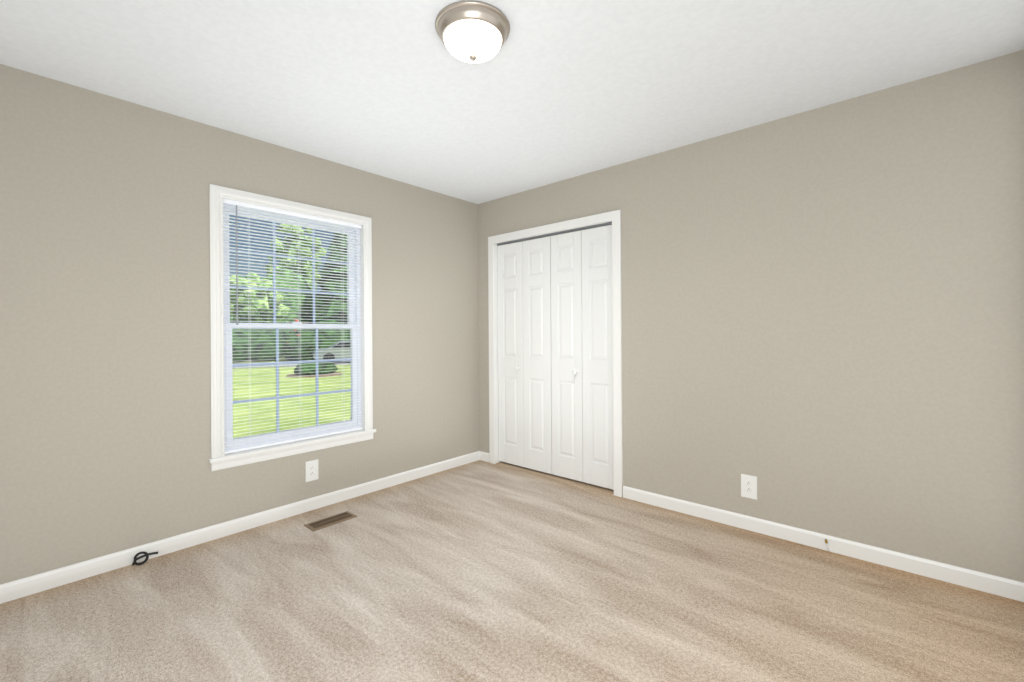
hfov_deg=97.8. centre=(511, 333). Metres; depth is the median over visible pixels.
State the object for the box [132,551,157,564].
cable coil
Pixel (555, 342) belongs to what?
bifold closet door
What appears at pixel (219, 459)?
window unit
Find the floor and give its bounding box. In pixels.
[0,460,1023,681]
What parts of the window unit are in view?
sash, sash, apron trim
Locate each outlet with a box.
[305,459,318,481]
[741,474,756,499]
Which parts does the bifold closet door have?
door, door knob, door, track rail, door, door knob, door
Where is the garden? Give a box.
[230,224,350,438]
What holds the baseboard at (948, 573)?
attached to the wall at (822, 320)
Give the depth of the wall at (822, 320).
2.42 m
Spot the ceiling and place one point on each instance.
(551, 91)
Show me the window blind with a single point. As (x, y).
(277, 211)
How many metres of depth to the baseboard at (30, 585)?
2.59 m
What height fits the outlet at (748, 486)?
0.138 m
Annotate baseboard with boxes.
[0,451,483,603]
[623,486,1023,601]
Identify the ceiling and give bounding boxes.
[0,0,1023,203]
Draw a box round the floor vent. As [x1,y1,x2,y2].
[304,511,357,530]
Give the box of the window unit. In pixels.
[209,184,375,471]
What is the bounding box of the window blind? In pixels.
[223,198,362,453]
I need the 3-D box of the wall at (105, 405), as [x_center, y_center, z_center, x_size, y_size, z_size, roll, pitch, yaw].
[-1.309,0.239,3.259,0.140,3.140,4.410,0,0,42]
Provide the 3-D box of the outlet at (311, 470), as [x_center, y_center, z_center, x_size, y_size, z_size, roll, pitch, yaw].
[-1.374,0.941,3.070,0.008,0.138,0.088,0,0,42]
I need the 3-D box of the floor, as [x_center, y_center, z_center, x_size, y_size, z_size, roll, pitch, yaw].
[0.126,1.259,1.991,3.680,0.120,4.410,0,0,42]
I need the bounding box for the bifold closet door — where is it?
[488,210,622,496]
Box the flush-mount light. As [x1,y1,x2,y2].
[435,0,509,62]
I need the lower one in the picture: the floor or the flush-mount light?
the floor
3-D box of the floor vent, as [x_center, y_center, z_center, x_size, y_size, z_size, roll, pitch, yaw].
[-1.166,1.204,2.880,0.135,0.006,0.295,0,0,42]
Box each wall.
[0,64,478,584]
[478,50,1023,581]
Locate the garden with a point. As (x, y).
(306, 336)

